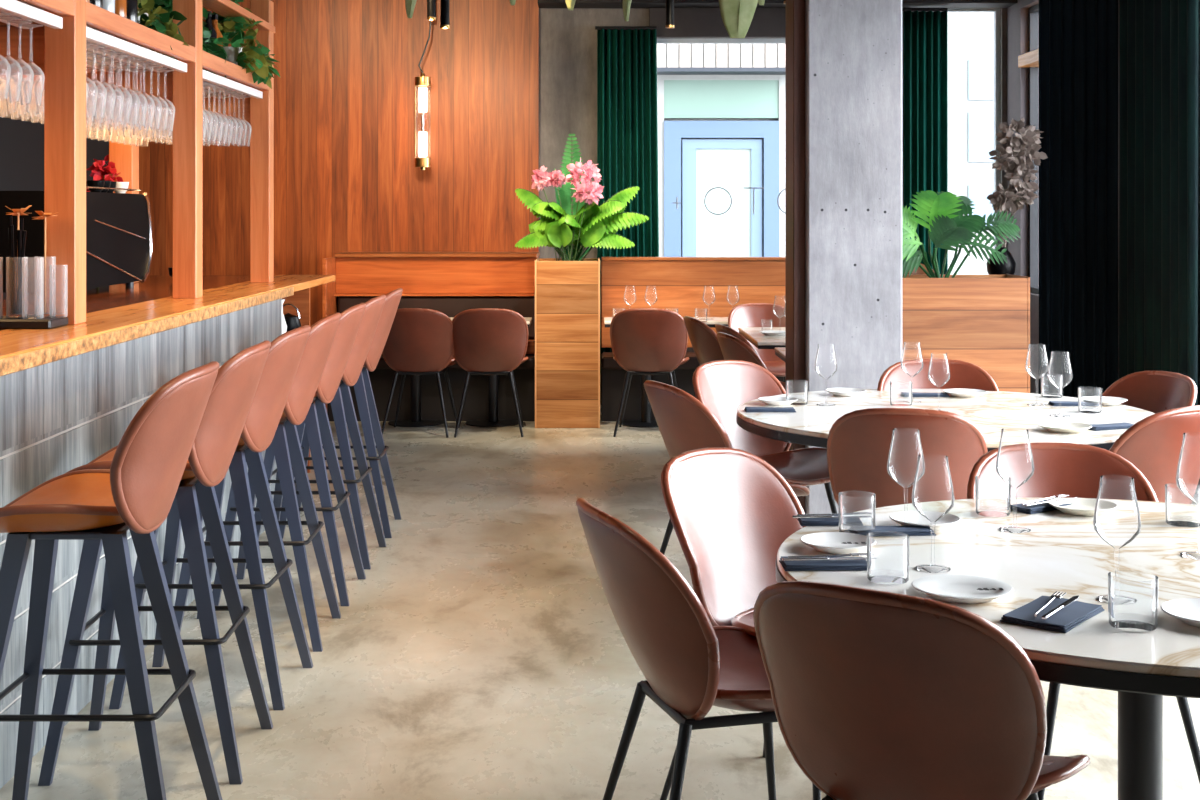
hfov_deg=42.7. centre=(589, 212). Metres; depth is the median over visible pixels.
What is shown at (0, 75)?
wine glass
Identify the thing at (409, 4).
dried leaf
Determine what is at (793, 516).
knife
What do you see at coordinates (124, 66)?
wine glass
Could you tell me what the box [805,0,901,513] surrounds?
column
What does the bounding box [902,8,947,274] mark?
curtain
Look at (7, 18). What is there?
wine glass
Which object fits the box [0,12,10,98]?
wine glass
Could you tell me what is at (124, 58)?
wine glass
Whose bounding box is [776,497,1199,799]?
round table
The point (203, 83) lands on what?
wine glass
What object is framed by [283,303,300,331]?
kettle
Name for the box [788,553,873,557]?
fork
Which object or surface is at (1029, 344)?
bowl
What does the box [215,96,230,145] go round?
wine glass
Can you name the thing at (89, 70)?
wine glass
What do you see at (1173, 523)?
water tumbler
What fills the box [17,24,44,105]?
wine glass
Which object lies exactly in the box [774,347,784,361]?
table
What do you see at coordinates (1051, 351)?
bowl
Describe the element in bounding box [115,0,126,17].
bottle
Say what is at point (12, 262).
straw
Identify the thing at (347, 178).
wall
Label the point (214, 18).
bottle
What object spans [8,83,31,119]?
wine glass
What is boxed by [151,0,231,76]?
trailing ivy
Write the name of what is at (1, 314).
glass
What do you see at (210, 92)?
wine glass
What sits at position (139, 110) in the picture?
wine glass
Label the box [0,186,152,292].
coffee machine
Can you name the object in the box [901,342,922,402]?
wine glass
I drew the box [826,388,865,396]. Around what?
plate
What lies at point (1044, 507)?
napkin
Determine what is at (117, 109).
wine glass
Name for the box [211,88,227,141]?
wine glass
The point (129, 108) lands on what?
wine glass
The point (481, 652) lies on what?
floor
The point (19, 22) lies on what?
wine glass
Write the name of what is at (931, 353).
bowl
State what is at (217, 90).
wine glass
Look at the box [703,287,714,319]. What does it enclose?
wine glass
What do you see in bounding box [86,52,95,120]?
wine glass
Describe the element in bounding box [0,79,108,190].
wall
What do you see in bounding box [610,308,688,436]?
dining chair
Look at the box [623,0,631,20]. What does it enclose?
dried leaf
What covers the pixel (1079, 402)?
water tumbler
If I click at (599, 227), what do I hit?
fern plant
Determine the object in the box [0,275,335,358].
countertop
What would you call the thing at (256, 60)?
trailing ivy
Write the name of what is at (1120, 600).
wine glass
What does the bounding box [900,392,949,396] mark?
napkin
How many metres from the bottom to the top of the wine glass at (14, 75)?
0.250 m
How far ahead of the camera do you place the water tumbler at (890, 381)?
6.05 m
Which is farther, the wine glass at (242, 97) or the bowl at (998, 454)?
the wine glass at (242, 97)
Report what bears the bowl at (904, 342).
on the wine glass at (914, 401)
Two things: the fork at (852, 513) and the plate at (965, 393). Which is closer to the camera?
the fork at (852, 513)
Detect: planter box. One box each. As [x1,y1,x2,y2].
[535,258,599,427]
[902,274,1029,392]
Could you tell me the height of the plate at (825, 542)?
0.021 m
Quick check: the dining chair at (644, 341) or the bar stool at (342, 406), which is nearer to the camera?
the bar stool at (342, 406)
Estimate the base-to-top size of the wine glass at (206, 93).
0.250 m
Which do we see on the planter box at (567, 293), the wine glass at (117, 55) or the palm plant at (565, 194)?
the palm plant at (565, 194)
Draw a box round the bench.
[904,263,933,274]
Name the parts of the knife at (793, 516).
handle, blade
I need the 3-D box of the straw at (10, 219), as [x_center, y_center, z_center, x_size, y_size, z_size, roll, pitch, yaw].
[-1.816,0.163,4.820,0.018,0.306,0.012,0,0,0]
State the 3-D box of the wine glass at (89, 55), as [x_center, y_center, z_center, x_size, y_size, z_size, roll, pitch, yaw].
[-1.840,-0.460,5.694,0.082,0.250,0.080,0,0,0]
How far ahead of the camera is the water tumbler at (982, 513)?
3.86 m
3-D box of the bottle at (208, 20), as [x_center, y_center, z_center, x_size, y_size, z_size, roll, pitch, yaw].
[-1.760,-0.810,7.080,0.076,0.240,0.075,0,0,0]
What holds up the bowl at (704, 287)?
on the wine glass at (704, 287)
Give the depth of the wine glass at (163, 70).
6.29 m
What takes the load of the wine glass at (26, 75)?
hanging from the shelf unit
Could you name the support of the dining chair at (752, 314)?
on the floor
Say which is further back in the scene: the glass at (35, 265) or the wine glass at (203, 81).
the wine glass at (203, 81)
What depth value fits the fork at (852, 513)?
3.77 m
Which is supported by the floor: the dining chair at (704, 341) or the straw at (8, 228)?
the dining chair at (704, 341)
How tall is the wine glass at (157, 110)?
0.250 m
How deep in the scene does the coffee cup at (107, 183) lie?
7.15 m
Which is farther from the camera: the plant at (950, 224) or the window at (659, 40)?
the window at (659, 40)
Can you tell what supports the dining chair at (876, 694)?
on the floor
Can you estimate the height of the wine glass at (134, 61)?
0.250 m
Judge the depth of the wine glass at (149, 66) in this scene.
6.09 m
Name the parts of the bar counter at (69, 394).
panel, support panel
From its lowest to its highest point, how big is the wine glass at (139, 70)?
0.250 m
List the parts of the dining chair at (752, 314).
backrest, seat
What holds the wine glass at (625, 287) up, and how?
on the table at (645, 422)
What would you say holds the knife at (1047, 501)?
on the napkin at (1044, 507)
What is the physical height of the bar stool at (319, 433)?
1.142 m
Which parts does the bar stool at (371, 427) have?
leg, leg, leg, leg, backrest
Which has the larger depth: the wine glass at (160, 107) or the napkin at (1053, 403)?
the wine glass at (160, 107)
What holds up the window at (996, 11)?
in the wall at (567, 38)
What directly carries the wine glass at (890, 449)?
on the round table at (1061, 552)
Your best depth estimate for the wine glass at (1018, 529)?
3.68 m
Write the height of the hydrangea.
0.761 m
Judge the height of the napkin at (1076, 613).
0.013 m
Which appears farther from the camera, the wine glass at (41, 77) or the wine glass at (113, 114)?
the wine glass at (113, 114)
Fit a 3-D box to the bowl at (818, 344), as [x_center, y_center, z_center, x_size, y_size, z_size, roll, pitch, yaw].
[0.932,0.588,6.060,0.090,0.140,0.090,0,0,0]
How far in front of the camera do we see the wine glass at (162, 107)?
7.31 m
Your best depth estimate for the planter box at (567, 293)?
10.70 m
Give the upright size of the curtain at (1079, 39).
3.145 m
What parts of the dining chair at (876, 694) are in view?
seat frame, leg, seat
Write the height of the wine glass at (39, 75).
0.250 m
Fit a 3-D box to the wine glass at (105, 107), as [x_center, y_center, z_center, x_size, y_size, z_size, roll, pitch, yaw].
[-2.250,-0.460,7.115,0.082,0.250,0.080,0,0,0]
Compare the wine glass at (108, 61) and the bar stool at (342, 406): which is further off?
the bar stool at (342, 406)
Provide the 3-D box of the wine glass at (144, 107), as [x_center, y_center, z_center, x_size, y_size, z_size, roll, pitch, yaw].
[-1.940,-0.460,6.620,0.082,0.250,0.080,0,0,0]
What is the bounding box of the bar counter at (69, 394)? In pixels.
[0,275,335,788]
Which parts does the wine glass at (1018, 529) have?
stem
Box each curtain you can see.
[595,26,658,402]
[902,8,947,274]
[1039,0,1118,397]
[1119,0,1198,493]
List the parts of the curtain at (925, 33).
rail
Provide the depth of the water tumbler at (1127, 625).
2.81 m
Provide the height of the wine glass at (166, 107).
0.250 m
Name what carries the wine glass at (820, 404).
on the round table at (992, 412)
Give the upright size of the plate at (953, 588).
0.021 m
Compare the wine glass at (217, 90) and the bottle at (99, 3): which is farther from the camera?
the wine glass at (217, 90)
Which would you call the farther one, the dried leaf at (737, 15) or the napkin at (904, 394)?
the dried leaf at (737, 15)
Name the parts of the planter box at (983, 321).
panel, panel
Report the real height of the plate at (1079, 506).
0.021 m
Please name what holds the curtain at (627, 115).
hanging from the wall at (567, 38)
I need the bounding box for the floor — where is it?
[0,405,1199,799]
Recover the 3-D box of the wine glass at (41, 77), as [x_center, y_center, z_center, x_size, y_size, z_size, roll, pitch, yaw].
[-1.840,-0.460,5.199,0.082,0.250,0.080,0,0,0]
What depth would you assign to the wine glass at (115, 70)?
6.29 m
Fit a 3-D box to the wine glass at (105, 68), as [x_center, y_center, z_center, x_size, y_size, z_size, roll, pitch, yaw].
[-1.940,-0.460,6.189,0.082,0.250,0.080,0,0,0]
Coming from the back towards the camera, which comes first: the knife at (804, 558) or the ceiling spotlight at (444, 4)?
the ceiling spotlight at (444, 4)
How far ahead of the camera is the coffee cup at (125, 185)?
7.36 m
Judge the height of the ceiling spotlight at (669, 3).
0.469 m
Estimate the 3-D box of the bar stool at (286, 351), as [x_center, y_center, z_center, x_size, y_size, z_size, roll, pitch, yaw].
[-1.172,0.929,4.859,0.559,1.142,0.498,0,0,1]
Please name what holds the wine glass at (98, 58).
hanging from the shelf unit
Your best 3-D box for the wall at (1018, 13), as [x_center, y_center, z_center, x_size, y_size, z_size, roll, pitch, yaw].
[3.360,-0.100,5.100,0.200,3.200,13.800,0,0,0]
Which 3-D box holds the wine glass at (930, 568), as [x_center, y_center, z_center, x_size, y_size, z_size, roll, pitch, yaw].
[0.730,0.638,3.268,0.090,0.240,0.090,0,0,0]
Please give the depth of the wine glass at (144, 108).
7.02 m
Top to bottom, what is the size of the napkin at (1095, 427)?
0.013 m
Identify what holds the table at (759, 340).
on the floor
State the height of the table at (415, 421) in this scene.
0.742 m
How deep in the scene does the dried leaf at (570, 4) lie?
9.01 m
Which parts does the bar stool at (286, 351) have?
leg, leg, seat, seat frame, leg, backrest, leg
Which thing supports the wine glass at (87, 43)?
hanging from the shelf unit
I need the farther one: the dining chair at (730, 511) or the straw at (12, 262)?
the straw at (12, 262)
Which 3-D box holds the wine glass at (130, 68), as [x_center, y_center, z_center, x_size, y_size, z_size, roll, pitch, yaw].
[-1.840,-0.460,6.189,0.082,0.250,0.080,0,0,0]
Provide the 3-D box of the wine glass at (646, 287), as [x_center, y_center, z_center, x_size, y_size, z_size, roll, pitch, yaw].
[0.434,0.638,10.925,0.090,0.240,0.090,0,0,0]
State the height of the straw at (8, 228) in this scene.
0.270 m
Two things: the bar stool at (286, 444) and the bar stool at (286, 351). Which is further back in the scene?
the bar stool at (286, 444)
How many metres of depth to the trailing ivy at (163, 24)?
6.09 m
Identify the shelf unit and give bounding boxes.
[0,0,274,324]
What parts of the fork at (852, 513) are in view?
handle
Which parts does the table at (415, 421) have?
foot plate, foot plate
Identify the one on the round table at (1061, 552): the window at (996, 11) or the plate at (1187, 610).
the plate at (1187, 610)
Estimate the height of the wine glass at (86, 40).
0.250 m
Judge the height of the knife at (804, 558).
0.006 m
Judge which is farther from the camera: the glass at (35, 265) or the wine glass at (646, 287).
the wine glass at (646, 287)
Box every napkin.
[744,407,795,411]
[779,556,871,570]
[797,518,862,525]
[849,526,935,536]
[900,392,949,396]
[1000,596,1104,632]
[1011,498,1070,513]
[1048,401,1098,405]
[1089,422,1133,430]
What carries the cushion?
on the banquette at (449, 283)
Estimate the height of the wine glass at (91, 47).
0.250 m
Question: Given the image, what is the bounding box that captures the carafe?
[282,299,286,333]
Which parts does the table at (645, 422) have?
foot plate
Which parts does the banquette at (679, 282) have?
seat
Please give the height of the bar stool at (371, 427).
1.142 m
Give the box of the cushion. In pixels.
[338,296,534,337]
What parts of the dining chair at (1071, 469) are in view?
leg, backrest, leg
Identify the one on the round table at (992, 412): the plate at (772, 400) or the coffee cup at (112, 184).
the plate at (772, 400)
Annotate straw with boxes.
[8,216,12,313]
[8,228,16,307]
[10,225,15,313]
[15,231,26,313]
[17,230,21,313]
[20,218,23,244]
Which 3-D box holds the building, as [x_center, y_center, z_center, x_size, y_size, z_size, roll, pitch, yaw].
[3.000,-2.900,20.250,18.000,9.000,1.500,0,0,0]
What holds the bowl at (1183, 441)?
on the wine glass at (1192, 555)
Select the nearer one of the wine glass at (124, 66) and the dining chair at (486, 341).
the wine glass at (124, 66)
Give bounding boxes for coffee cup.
[87,180,104,191]
[101,181,110,192]
[107,182,115,192]
[115,182,128,192]
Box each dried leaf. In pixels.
[405,0,416,17]
[565,0,575,9]
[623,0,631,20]
[719,0,757,37]
[758,0,764,4]
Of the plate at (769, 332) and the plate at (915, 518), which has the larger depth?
the plate at (769, 332)
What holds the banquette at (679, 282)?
on the floor
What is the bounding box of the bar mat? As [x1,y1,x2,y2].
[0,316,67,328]
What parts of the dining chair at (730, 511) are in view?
leg, backrest, seat, leg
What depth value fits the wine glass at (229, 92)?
7.41 m
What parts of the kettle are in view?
handle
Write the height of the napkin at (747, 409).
0.013 m
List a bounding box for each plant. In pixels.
[515,186,648,260]
[554,134,604,260]
[902,190,1020,277]
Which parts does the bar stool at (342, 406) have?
leg, leg, leg, leg, backrest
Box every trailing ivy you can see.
[138,0,189,59]
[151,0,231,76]
[203,0,280,88]
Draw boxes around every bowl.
[703,287,714,304]
[815,344,836,378]
[887,428,924,487]
[901,342,922,376]
[911,455,954,521]
[928,353,949,386]
[996,429,1033,487]
[1025,344,1048,378]
[1047,351,1072,388]
[1093,475,1140,548]
[1176,433,1197,504]
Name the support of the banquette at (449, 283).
on the floor
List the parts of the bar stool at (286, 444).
leg, leg, seat frame, leg, leg, backrest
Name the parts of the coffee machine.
cup rail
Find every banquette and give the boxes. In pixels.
[322,252,539,420]
[601,257,784,420]
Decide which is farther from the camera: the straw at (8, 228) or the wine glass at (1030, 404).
the wine glass at (1030, 404)
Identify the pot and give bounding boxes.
[223,47,241,64]
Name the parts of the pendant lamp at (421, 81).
rod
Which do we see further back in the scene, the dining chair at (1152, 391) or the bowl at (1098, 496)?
the dining chair at (1152, 391)
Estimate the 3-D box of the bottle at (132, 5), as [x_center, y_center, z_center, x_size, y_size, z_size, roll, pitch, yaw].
[-1.760,-0.810,5.840,0.076,0.240,0.075,0,0,0]
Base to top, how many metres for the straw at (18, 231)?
0.263 m
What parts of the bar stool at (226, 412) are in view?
leg, leg, seat, seat frame, leg, backrest, leg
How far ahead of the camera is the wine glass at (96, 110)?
7.02 m
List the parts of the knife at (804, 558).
handle, blade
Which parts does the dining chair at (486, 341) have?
leg, leg, seat frame, backrest, leg, leg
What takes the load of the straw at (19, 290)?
in the glass at (26, 264)
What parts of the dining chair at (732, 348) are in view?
backrest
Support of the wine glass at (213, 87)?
hanging from the shelf unit
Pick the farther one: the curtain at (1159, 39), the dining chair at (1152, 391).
the curtain at (1159, 39)
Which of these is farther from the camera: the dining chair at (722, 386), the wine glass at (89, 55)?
the dining chair at (722, 386)
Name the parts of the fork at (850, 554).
handle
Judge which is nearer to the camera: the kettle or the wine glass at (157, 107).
the wine glass at (157, 107)
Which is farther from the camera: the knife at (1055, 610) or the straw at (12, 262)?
the straw at (12, 262)
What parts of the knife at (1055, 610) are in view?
handle, blade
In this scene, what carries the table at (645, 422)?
on the floor
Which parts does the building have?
door frame, door, door glass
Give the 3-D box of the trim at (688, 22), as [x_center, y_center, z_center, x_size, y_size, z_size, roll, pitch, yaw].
[1.105,-1.485,11.975,1.290,0.230,0.050,0,0,0]
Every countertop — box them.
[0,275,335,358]
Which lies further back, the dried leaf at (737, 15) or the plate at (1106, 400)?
the dried leaf at (737, 15)
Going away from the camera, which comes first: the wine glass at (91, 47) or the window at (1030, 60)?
the wine glass at (91, 47)
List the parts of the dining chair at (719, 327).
backrest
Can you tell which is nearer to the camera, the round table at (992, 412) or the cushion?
the round table at (992, 412)
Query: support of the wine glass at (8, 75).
hanging from the shelf unit
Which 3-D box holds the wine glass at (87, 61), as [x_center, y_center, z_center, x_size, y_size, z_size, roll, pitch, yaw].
[-1.940,-0.460,5.892,0.082,0.250,0.080,0,0,0]
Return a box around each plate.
[758,396,797,405]
[759,330,784,335]
[800,532,875,553]
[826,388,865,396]
[889,511,960,529]
[911,574,1012,603]
[943,389,986,397]
[1038,422,1091,432]
[1048,498,1117,515]
[1080,396,1127,405]
[1160,598,1199,627]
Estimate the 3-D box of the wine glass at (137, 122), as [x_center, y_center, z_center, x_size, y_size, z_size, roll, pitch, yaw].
[-2.250,-0.460,7.709,0.082,0.250,0.080,0,0,0]
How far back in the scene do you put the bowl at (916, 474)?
3.28 m
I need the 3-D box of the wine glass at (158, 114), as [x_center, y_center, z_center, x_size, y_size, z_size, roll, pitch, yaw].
[-2.040,-0.460,7.214,0.082,0.250,0.080,0,0,0]
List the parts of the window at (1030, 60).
frame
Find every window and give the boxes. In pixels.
[657,38,784,214]
[912,8,999,248]
[1018,4,1038,293]
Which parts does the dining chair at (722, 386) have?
backrest, seat, leg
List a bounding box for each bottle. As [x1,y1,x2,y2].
[90,0,102,7]
[103,0,114,12]
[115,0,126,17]
[127,0,137,22]
[203,11,216,42]
[211,14,222,45]
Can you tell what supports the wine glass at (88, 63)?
hanging from the shelf unit
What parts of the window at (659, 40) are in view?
frame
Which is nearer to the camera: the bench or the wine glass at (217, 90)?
the wine glass at (217, 90)
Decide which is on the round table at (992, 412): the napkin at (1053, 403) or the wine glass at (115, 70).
the napkin at (1053, 403)
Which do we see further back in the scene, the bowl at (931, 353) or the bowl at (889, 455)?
the bowl at (931, 353)
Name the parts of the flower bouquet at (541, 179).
stem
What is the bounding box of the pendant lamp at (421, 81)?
[415,20,430,169]
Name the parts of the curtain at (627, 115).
rail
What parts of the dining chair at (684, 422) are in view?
leg, backrest, seat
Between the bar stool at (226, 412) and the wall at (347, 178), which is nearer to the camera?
the bar stool at (226, 412)
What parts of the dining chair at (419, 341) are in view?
leg, leg, backrest, seat frame, leg, leg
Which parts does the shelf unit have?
glass rail, glass rail, post, glass rail, glass rail, post, glass rail, glass rail, post, glass rail, glass rail, glass rail, post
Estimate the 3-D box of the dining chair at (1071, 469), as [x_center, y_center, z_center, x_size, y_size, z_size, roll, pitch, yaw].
[1.276,1.068,3.956,0.531,0.869,0.595,0,0,-4]
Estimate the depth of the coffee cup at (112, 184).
7.27 m
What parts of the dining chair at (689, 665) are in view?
leg, backrest, leg, seat frame, seat, leg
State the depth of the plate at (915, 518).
3.74 m
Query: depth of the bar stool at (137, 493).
3.53 m
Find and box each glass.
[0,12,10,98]
[0,16,22,100]
[0,75,18,112]
[0,75,21,117]
[0,77,11,115]
[0,257,2,317]
[4,75,29,114]
[6,20,33,103]
[6,257,27,317]
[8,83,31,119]
[15,75,39,115]
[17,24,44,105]
[19,78,40,120]
[22,257,43,318]
[23,75,42,111]
[26,75,42,117]
[29,87,37,122]
[34,77,41,113]
[34,256,55,316]
[36,85,41,119]
[50,265,67,317]
[86,40,88,105]
[86,42,97,115]
[86,46,106,117]
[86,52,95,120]
[86,54,104,122]
[86,60,94,125]
[86,62,103,126]
[86,69,100,130]
[88,110,106,139]
[90,65,110,128]
[91,57,113,123]
[92,49,115,119]
[95,107,113,140]
[98,67,118,129]
[100,60,121,125]
[101,51,123,120]
[102,114,119,141]
[106,69,126,130]
[108,62,128,126]
[108,107,126,135]
[109,54,131,122]
[114,109,133,136]
[116,65,136,128]
[118,57,139,124]
[121,107,139,137]
[122,108,137,144]
[123,67,143,129]
[126,60,147,125]
[128,121,143,144]
[129,110,146,138]
[130,107,148,135]
[131,69,150,130]
[133,62,154,126]
[134,122,149,145]
[135,108,152,139]
[138,108,155,136]
[141,65,161,128]
[144,110,162,137]
[147,114,164,141]
[148,67,168,129]
[151,107,168,138]
[153,107,170,142]
[154,107,171,134]
[155,69,174,130]
[160,107,166,136]
[203,81,207,137]
[203,83,212,138]
[203,84,217,139]
[203,91,216,143]
[206,86,222,140]
[206,93,221,144]
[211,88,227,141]
[211,94,225,145]
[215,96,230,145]
[216,90,232,142]
[221,91,237,143]
[226,93,242,144]
[231,94,246,145]
[235,96,251,145]
[624,287,635,308]
[645,287,656,304]
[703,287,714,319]
[727,287,738,304]
[815,344,836,405]
[887,428,924,521]
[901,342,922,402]
[911,455,954,572]
[928,353,949,411]
[996,429,1033,532]
[1025,344,1048,405]
[1047,351,1072,416]
[1093,475,1140,604]
[1176,433,1199,559]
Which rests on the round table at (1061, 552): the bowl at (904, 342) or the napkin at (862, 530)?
the napkin at (862, 530)
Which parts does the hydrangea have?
stem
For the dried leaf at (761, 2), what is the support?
hanging from the ceiling
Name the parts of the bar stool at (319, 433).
leg, leg, leg, leg, backrest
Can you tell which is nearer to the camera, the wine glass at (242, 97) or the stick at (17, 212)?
the stick at (17, 212)
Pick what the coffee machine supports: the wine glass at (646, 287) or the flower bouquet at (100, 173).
the flower bouquet at (100, 173)
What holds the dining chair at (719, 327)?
on the floor
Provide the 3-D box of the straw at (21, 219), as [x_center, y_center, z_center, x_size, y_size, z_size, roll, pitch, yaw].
[-1.792,0.166,4.834,0.012,0.300,0.018,0,0,27]
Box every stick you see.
[6,205,31,289]
[32,211,57,312]
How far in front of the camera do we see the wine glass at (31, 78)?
5.60 m
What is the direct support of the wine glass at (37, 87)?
hanging from the shelf unit
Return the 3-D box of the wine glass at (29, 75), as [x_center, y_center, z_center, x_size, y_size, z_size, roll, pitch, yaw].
[-1.840,-0.460,5.100,0.082,0.250,0.080,0,0,0]
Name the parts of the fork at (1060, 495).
handle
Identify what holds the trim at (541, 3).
attached to the wall at (567, 38)
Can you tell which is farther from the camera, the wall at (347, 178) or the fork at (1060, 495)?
the wall at (347, 178)
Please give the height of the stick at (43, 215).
0.323 m
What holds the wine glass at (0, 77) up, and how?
hanging from the shelf unit
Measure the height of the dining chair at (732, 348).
0.869 m
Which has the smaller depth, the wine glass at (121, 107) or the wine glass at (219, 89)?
the wine glass at (121, 107)
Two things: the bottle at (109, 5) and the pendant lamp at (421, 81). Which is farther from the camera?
the pendant lamp at (421, 81)
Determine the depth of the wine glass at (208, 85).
7.01 m
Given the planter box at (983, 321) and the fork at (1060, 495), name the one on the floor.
the planter box at (983, 321)
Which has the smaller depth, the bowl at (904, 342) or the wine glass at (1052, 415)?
the wine glass at (1052, 415)
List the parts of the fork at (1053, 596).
handle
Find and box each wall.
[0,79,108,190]
[139,0,538,326]
[539,8,1006,404]
[1007,0,1199,492]
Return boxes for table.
[388,317,531,426]
[604,317,727,427]
[736,389,1154,451]
[738,327,784,348]
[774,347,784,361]
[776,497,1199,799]
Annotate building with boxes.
[657,12,993,274]
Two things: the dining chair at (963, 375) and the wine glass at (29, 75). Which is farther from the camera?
the dining chair at (963, 375)
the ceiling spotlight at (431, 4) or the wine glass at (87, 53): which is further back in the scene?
the ceiling spotlight at (431, 4)
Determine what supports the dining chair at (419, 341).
on the floor
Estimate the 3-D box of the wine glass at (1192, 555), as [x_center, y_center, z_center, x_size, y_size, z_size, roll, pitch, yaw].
[1.348,0.624,3.392,0.101,0.269,0.101,0,0,0]
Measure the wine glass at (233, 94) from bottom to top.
0.250 m
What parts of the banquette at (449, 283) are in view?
panel, panel, seat, seat rail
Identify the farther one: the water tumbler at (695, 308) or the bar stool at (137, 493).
the water tumbler at (695, 308)
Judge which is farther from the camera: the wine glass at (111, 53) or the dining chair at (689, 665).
the wine glass at (111, 53)
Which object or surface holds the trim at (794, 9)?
attached to the column
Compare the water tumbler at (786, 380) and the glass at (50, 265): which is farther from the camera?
the water tumbler at (786, 380)
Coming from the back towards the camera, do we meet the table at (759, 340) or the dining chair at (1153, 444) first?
the table at (759, 340)
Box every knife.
[782,557,876,560]
[792,515,871,517]
[1024,497,1076,506]
[1041,595,1078,619]
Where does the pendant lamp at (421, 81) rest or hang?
hanging from the ceiling
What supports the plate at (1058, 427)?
on the round table at (992, 412)
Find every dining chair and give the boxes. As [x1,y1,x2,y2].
[381,308,459,437]
[452,308,527,437]
[576,498,777,799]
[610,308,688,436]
[644,380,809,554]
[660,447,820,799]
[683,316,723,364]
[693,360,837,513]
[715,324,784,388]
[717,332,767,369]
[728,303,784,381]
[753,581,1089,799]
[827,408,987,512]
[877,359,998,390]
[967,442,1199,799]
[1102,371,1196,412]
[1109,405,1199,503]
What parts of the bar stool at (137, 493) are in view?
leg, leg, seat, seat frame, leg, backrest, leg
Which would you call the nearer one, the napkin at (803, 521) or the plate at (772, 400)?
the napkin at (803, 521)
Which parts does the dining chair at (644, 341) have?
leg, leg, backrest, seat frame, leg, leg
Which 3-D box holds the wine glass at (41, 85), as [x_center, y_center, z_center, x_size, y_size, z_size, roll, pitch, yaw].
[-1.940,-0.460,5.496,0.082,0.250,0.080,0,0,0]
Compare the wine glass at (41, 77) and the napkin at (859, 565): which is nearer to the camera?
the napkin at (859, 565)
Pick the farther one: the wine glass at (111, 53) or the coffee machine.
the coffee machine
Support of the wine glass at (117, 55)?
hanging from the shelf unit
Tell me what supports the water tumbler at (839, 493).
on the round table at (1061, 552)
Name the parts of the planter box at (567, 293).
panel, panel, panel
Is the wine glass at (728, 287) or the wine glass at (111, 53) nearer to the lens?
the wine glass at (111, 53)
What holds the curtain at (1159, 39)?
hanging from the ceiling
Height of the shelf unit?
1.460 m
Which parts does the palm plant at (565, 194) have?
stem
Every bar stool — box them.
[0,361,221,799]
[38,341,272,785]
[109,325,312,709]
[174,313,340,651]
[212,303,365,605]
[246,295,385,568]
[279,288,402,538]
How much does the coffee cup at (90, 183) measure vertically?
0.055 m
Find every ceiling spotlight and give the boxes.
[427,0,435,20]
[440,0,449,28]
[665,0,674,27]
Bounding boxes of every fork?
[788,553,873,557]
[797,512,871,515]
[1022,494,1068,505]
[1034,591,1065,617]
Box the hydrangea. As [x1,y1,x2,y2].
[987,118,1047,246]
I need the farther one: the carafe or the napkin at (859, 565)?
the carafe
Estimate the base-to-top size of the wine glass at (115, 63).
0.250 m
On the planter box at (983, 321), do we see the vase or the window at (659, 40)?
the vase
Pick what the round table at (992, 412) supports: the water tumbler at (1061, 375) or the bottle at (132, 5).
the water tumbler at (1061, 375)
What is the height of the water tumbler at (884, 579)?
0.092 m
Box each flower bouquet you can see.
[86,155,122,191]
[531,157,603,260]
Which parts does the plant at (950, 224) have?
stem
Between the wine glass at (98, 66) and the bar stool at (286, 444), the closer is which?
the bar stool at (286, 444)
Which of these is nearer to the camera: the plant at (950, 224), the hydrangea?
the plant at (950, 224)
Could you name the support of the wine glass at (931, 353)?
on the round table at (992, 412)
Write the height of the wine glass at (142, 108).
0.250 m
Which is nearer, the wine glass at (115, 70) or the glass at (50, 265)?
the glass at (50, 265)
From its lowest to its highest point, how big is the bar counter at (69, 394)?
1.142 m
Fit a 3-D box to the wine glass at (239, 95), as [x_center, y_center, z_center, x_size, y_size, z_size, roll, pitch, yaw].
[-1.740,-0.460,7.610,0.082,0.250,0.080,0,0,0]
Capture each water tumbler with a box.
[695,308,706,321]
[786,380,807,404]
[838,492,875,532]
[866,533,909,584]
[890,381,911,405]
[975,476,1010,516]
[1041,374,1062,397]
[1078,387,1101,412]
[1108,572,1157,631]
[1165,484,1199,526]
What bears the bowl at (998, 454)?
on the wine glass at (1018, 529)
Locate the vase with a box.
[986,247,1015,274]
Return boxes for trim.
[538,0,1017,7]
[649,8,784,37]
[785,0,804,512]
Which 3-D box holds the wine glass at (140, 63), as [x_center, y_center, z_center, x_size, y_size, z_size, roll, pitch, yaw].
[-1.740,-0.460,5.991,0.082,0.250,0.080,0,0,0]
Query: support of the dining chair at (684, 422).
on the floor
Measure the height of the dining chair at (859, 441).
0.869 m
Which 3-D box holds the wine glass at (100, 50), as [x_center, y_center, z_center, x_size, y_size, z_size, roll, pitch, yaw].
[-1.740,-0.460,5.496,0.082,0.250,0.080,0,0,0]
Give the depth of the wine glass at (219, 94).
7.61 m
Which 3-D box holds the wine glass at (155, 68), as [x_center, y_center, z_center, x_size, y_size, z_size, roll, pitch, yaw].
[-1.740,-0.460,6.189,0.082,0.250,0.080,0,0,0]
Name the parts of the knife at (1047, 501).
handle, blade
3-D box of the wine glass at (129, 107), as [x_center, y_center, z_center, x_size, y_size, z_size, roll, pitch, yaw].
[-2.040,-0.460,6.818,0.082,0.250,0.080,0,0,0]
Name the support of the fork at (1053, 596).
on the napkin at (1076, 613)
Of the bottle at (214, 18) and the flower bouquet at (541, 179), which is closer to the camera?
the bottle at (214, 18)

